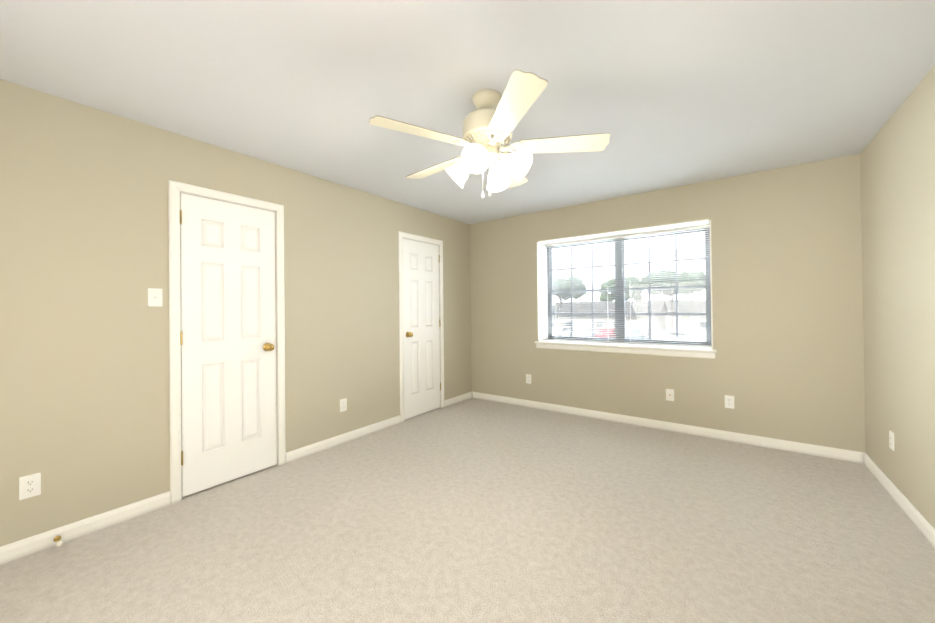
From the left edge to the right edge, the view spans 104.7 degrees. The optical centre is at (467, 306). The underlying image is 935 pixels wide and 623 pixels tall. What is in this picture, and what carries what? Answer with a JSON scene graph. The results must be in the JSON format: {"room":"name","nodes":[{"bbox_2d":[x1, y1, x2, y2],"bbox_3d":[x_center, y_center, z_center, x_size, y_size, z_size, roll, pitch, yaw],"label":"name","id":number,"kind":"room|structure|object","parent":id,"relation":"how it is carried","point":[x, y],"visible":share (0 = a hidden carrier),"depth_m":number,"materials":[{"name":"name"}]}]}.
{"room":"empty bedroom","nodes":[
{"label":"empty bedroom","id":0,"kind":"room"},
{"bbox_2d":[0,79,471,546],"bbox_3d":[-1.468,0.071,3.358,0.400,2.440,5.340,-1,0,36],"label":"wall","id":1,"kind":"structure","parent":0,"point":[84,370],"depth_m":2.20,"materials":[{"name":"beige paint"}]},
{"bbox_2d":[19,473,40,499],"bbox_3d":[-2.283,0.940,1.883,0.008,0.116,0.072,-1,0,36],"label":"electrical outlet","id":2,"kind":"object","parent":1,"relation":"attached to","point":[29,486],"visible":1,"depth_m":1.88,"materials":[{"name":"white plastic"}]},
{"bbox_2d":[0,491,170,564],"bbox_3d":[-2.357,1.247,1.772,0.013,0.086,1.428,-1,0,36],"label":"baseboard","id":3,"kind":"structure","parent":1,"relation":"attached to","point":[80,528],"depth_m":2.02,"materials":[{"name":"white wood"}]},
{"bbox_2d":[53,536,62,546],"bbox_3d":[-2.182,1.255,1.924,0.089,0.027,0.028,-1,0,36],"label":"door stop","id":4,"kind":"object","parent":3,"relation":"attached to","point":[56,539],"visible":1,"depth_m":1.92,"materials":[{"name":"gold metal"}]},
{"bbox_2d":[148,288,162,306],"bbox_3d":[-1.988,-0.056,2.299,0.020,0.116,0.072,-1,0,36],"label":"switch plate","id":5,"kind":"object","parent":1,"relation":"attached to","point":[155,298],"visible":1,"depth_m":2.30,"materials":[{"name":"white plastic"}]},
{"bbox_2d":[168,180,285,503],"bbox_3d":[-1.778,0.231,2.699,0.156,2.118,0.754,-1,0,36],"label":"door frame","id":6,"kind":"structure","parent":1,"relation":"attached to","point":[175,189],"depth_m":2.40,"materials":[{"name":"white wood"}]},
{"bbox_2d":[180,193,276,496],"bbox_3d":[-1.718,0.256,2.651,0.104,2.037,0.627,-1,0,36],"label":"door","id":7,"kind":"structure","parent":1,"relation":"in","point":[228,357],"depth_m":2.63,"materials":[{"name":"white paint"}]},
{"bbox_2d":[340,398,346,411],"bbox_3d":[-1.169,0.933,3.402,0.008,0.116,0.072,-1,0,36],"label":"electrical outlet","id":8,"kind":"object","parent":1,"relation":"attached to","point":[343,404],"visible":1,"depth_m":3.40,"materials":[{"name":"white plastic"}]},
{"bbox_2d":[286,415,400,463],"bbox_3d":[-1.114,1.244,3.466,0.013,0.086,1.265,-1,0,36],"label":"baseboard","id":9,"kind":"structure","parent":1,"relation":"attached to","point":[299,453],"depth_m":3.35,"materials":[{"name":"white wood"}]},
{"bbox_2d":[398,231,444,422],"bbox_3d":[-0.583,0.228,4.327,0.156,2.118,0.754,-1,0,36],"label":"door frame","id":10,"kind":"structure","parent":1,"relation":"attached to","point":[404,235],"depth_m":4.08,"materials":[{"name":"white wood"}]},
{"bbox_2d":[403,238,440,419],"bbox_3d":[-0.520,0.254,4.284,0.104,2.037,0.627,-1,0,36],"label":"door","id":11,"kind":"structure","parent":1,"relation":"in","point":[421,329],"depth_m":4.27,"materials":[{"name":"white paint"}]},
{"bbox_2d":[444,391,471,406],"bbox_3d":[-0.126,1.242,4.813,0.013,0.086,0.568,-1,0,36],"label":"baseboard","id":12,"kind":"structure","parent":1,"relation":"attached to","point":[460,398],"depth_m":4.81,"materials":[{"name":"white wood"}]},
{"bbox_2d":[0,398,934,622],"bbox_3d":[0.222,1.363,2.083,4.600,0.200,5.840,-1,0,36],"label":"floor","id":13,"kind":"structure","parent":0,"point":[472,510],"depth_m":1.94,"materials":[{"name":"carpet"}]},
{"bbox_2d":[0,0,934,223],"bbox_3d":[0.192,-1.277,2.100,4.600,0.200,5.840,-1,0,36],"label":"ceiling","id":14,"kind":"structure","parent":0,"point":[665,94],"depth_m":1.85,"materials":[{"name":"white paint"}]},
{"bbox_2d":[369,70,609,197],"bbox_3d":[0.094,-0.890,2.066,1.253,0.571,1.271,-1,0,36],"label":"ceiling fan","id":15,"kind":"object","parent":14,"relation":"hanging from","point":[491,122],"visible":1,"depth_m":1.94,"materials":[{"name":"white metal"}]},
{"bbox_2d":[470,154,865,452],"bbox_3d":[1.692,0.040,4.115,3.800,2.440,0.380,-1,0,36],"label":"wall","id":16,"kind":"structure","parent":0,"point":[787,363],"depth_m":3.30,"materials":[{"name":"beige paint"}]},
{"bbox_2d":[526,374,530,383],"bbox_3d":[0.770,0.918,4.552,0.072,0.116,0.008,-1,0,36],"label":"electrical outlet","id":17,"kind":"object","parent":16,"relation":"attached to","point":[528,378],"visible":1,"depth_m":4.55,"materials":[{"name":"white plastic"}]},
{"bbox_2d":[535,219,716,358],"bbox_3d":[1.684,-0.155,4.075,1.856,1.330,0.373,-1,0,36],"label":"window","id":18,"kind":"structure","parent":16,"relation":"in","point":[619,307],"depth_m":4.11,"materials":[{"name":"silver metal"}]},
{"bbox_2d":[546,225,711,346],"bbox_3d":[1.734,-0.194,4.144,1.768,1.227,0.038,-1,0,36],"label":"window blinds","id":19,"kind":"object","parent":18,"relation":"attached to","point":[637,234],"visible":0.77,"depth_m":4.06,"materials":[{"name":"white plastic"}]},
{"bbox_2d":[552,233,705,340],"bbox_3d":[1.811,-0.186,4.249,1.790,1.260,0.002,-1,0,36],"label":"window pane","id":20,"kind":"object","parent":18,"relation":"attached to","point":[627,295],"depth_m":4.14,"materials":[{"name":"clear glass"}]},
{"bbox_2d":[472,391,859,462],"bbox_3d":[1.581,1.217,3.955,3.780,0.086,0.013,-1,0,36],"label":"baseboard","id":21,"kind":"structure","parent":16,"relation":"attached to","point":[817,450],"depth_m":3.50,"materials":[{"name":"white wood"}]},
{"bbox_2d":[666,389,673,400],"bbox_3d":[2.032,0.893,3.621,0.072,0.116,0.017,-1,0,36],"label":"outlet","id":22,"kind":"object","parent":16,"relation":"attached to","point":[669,394],"visible":1,"depth_m":3.62,"materials":[{"name":"white plastic"}]},
{"bbox_2d":[725,395,733,408],"bbox_3d":[2.424,0.886,3.338,0.072,0.116,0.008,-1,0,36],"label":"electrical outlet","id":23,"kind":"object","parent":16,"relation":"attached to","point":[729,401],"visible":1,"depth_m":3.34,"materials":[{"name":"white plastic"}]},
{"bbox_2d":[860,65,934,527],"bbox_3d":[1.805,0.017,0.956,0.120,2.440,5.340,-1,0,36],"label":"wall","id":24,"kind":"structure","parent":0,"point":[897,164],"depth_m":2.17,"materials":[{"name":"beige paint"}]},
{"bbox_2d":[889,430,894,450],"bbox_3d":[2.763,0.876,2.351,0.008,0.116,0.072,-1,0,36],"label":"electrical outlet","id":25,"kind":"object","parent":24,"relation":"attached to","point":[891,439],"visible":1,"depth_m":2.34,"materials":[{"name":"white plastic"}]},
{"bbox_2d":[860,452,934,548],"bbox_3d":[1.688,1.195,0.882,0.013,0.086,4.840,-1,0,36],"label":"baseboard","id":26,"kind":"structure","parent":24,"relation":"attached to","point":[909,509],"depth_m":2.20,"materials":[{"name":"white wood"}]},
{"label":"outside","id":27,"kind":"structure","parent":0,"visible":0},
{"bbox_2d":[554,325,705,340],"bbox_3d":[63.778,4.404,117.192,270.000,0.220,254.160,-1,0,36],"label":"ground","id":28,"kind":"structure","parent":27,"point":[685,329],"depth_m":62.88,"materials":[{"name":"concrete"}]},
{"bbox_2d":[553,327,570,335],"bbox_3d":[13.110,3.719,51.539,2.020,1.442,4.530,-1,-1,43],"label":"car","id":29,"kind":"object","parent":28,"relation":"on","point":[556,330],"depth_m":50.84,"materials":[{"name":"white paint"}]},
{"bbox_2d":[553,275,585,308],"bbox_3d":[20.488,-0.872,78.344,10.978,10.833,10.830,-1,0,36],"label":"tree","id":30,"kind":"object","parent":28,"relation":"on","point":[574,293],"depth_m":75.86,"materials":[{"name":"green plant"}]},
{"bbox_2d":[552,277,586,297],"bbox_3d":[29.123,-2.352,112.529,14.242,14.055,12.421,-1,0,36],"label":"tree","id":31,"kind":"object","parent":28,"relation":"on","point":[563,279],"depth_m":113.51,"materials":[{"name":"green plant"}]},
{"bbox_2d":[573,327,595,336],"bbox_3d":[16.049,3.673,49.630,2.020,1.442,4.530,-1,-1,40],"label":"car","id":32,"kind":"object","parent":28,"relation":"on","point":[587,331],"depth_m":48.65,"materials":[{"name":"white paint"}]},
{"bbox_2d":[596,328,615,337],"bbox_3d":[18.591,3.630,47.517,2.020,1.442,4.530,-1,-1,40],"label":"car","id":33,"kind":"object","parent":28,"relation":"on","point":[610,329],"depth_m":46.35,"materials":[{"name":"red paint"}]},
{"bbox_2d":[557,300,667,334],"bbox_3d":[24.479,1.784,61.160,16.000,5.200,10.000,-1,0,36],"label":"house","id":34,"kind":"structure","parent":28,"relation":"on","point":[626,318],"depth_m":57.72,"materials":[{"name":"brick"}]},
{"bbox_2d":[599,282,642,301],"bbox_3d":[31.430,-0.279,73.216,7.749,9.329,8.356,-1,0,36],"label":"tree","id":35,"kind":"object","parent":28,"relation":"on","point":[631,295],"depth_m":71.17,"materials":[{"name":"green plant"}]},
{"bbox_2d":[599,276,645,294],"bbox_3d":[41.377,-1.842,98.072,12.545,12.564,11.862,-1,0,36],"label":"tree","id":36,"kind":"object","parent":28,"relation":"on","point":[610,280],"depth_m":95.53,"materials":[{"name":"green plant"}]},
{"bbox_2d":[552,300,693,326],"bbox_3d":[35.720,1.621,85.780,31.000,5.600,11.000,-1,0,36],"label":"house","id":37,"kind":"structure","parent":28,"relation":"on","point":[668,306],"depth_m":75.38,"materials":[{"name":"beige"}]},
{"bbox_2d":[626,328,652,338],"bbox_3d":[21.752,3.581,45.570,2.020,1.442,4.530,-1,-1,43],"label":"car","id":38,"kind":"object","parent":28,"relation":"on","point":[639,329],"depth_m":44.51,"materials":[{"name":"grey paint"}]},
{"bbox_2d":[642,270,705,328],"bbox_3d":[37.779,-1.193,66.773,10.913,10.927,10.111,-1,0,36],"label":"tree","id":39,"kind":"object","parent":28,"relation":"on","point":[669,285],"depth_m":64.79,"materials":[{"name":"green plant"}]},
{"bbox_2d":[655,331,701,340],"bbox_3d":[23.429,3.526,40.227,4.530,1.442,2.020,-1,0,36],"label":"car","id":40,"kind":"object","parent":28,"relation":"on","point":[686,333],"depth_m":39.60,"materials":[{"name":"white paint"}]},
{"bbox_2d":[674,271,705,299],"bbox_3d":[55.810,-2.421,89.495,13.328,13.279,11.737,-1,0,36],"label":"tree","id":41,"kind":"object","parent":28,"relation":"on","point":[685,277],"depth_m":90.07,"materials":[{"name":"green plant"}]},
{"bbox_2d":[686,300,705,335],"bbox_3d":[39.622,1.602,52.218,13.000,5.100,9.500,-1,0,36],"label":"house","id":42,"kind":"structure","parent":28,"relation":"on","point":[693,317],"depth_m":52.08,"materials":[{"name":"beige"}]}
]}

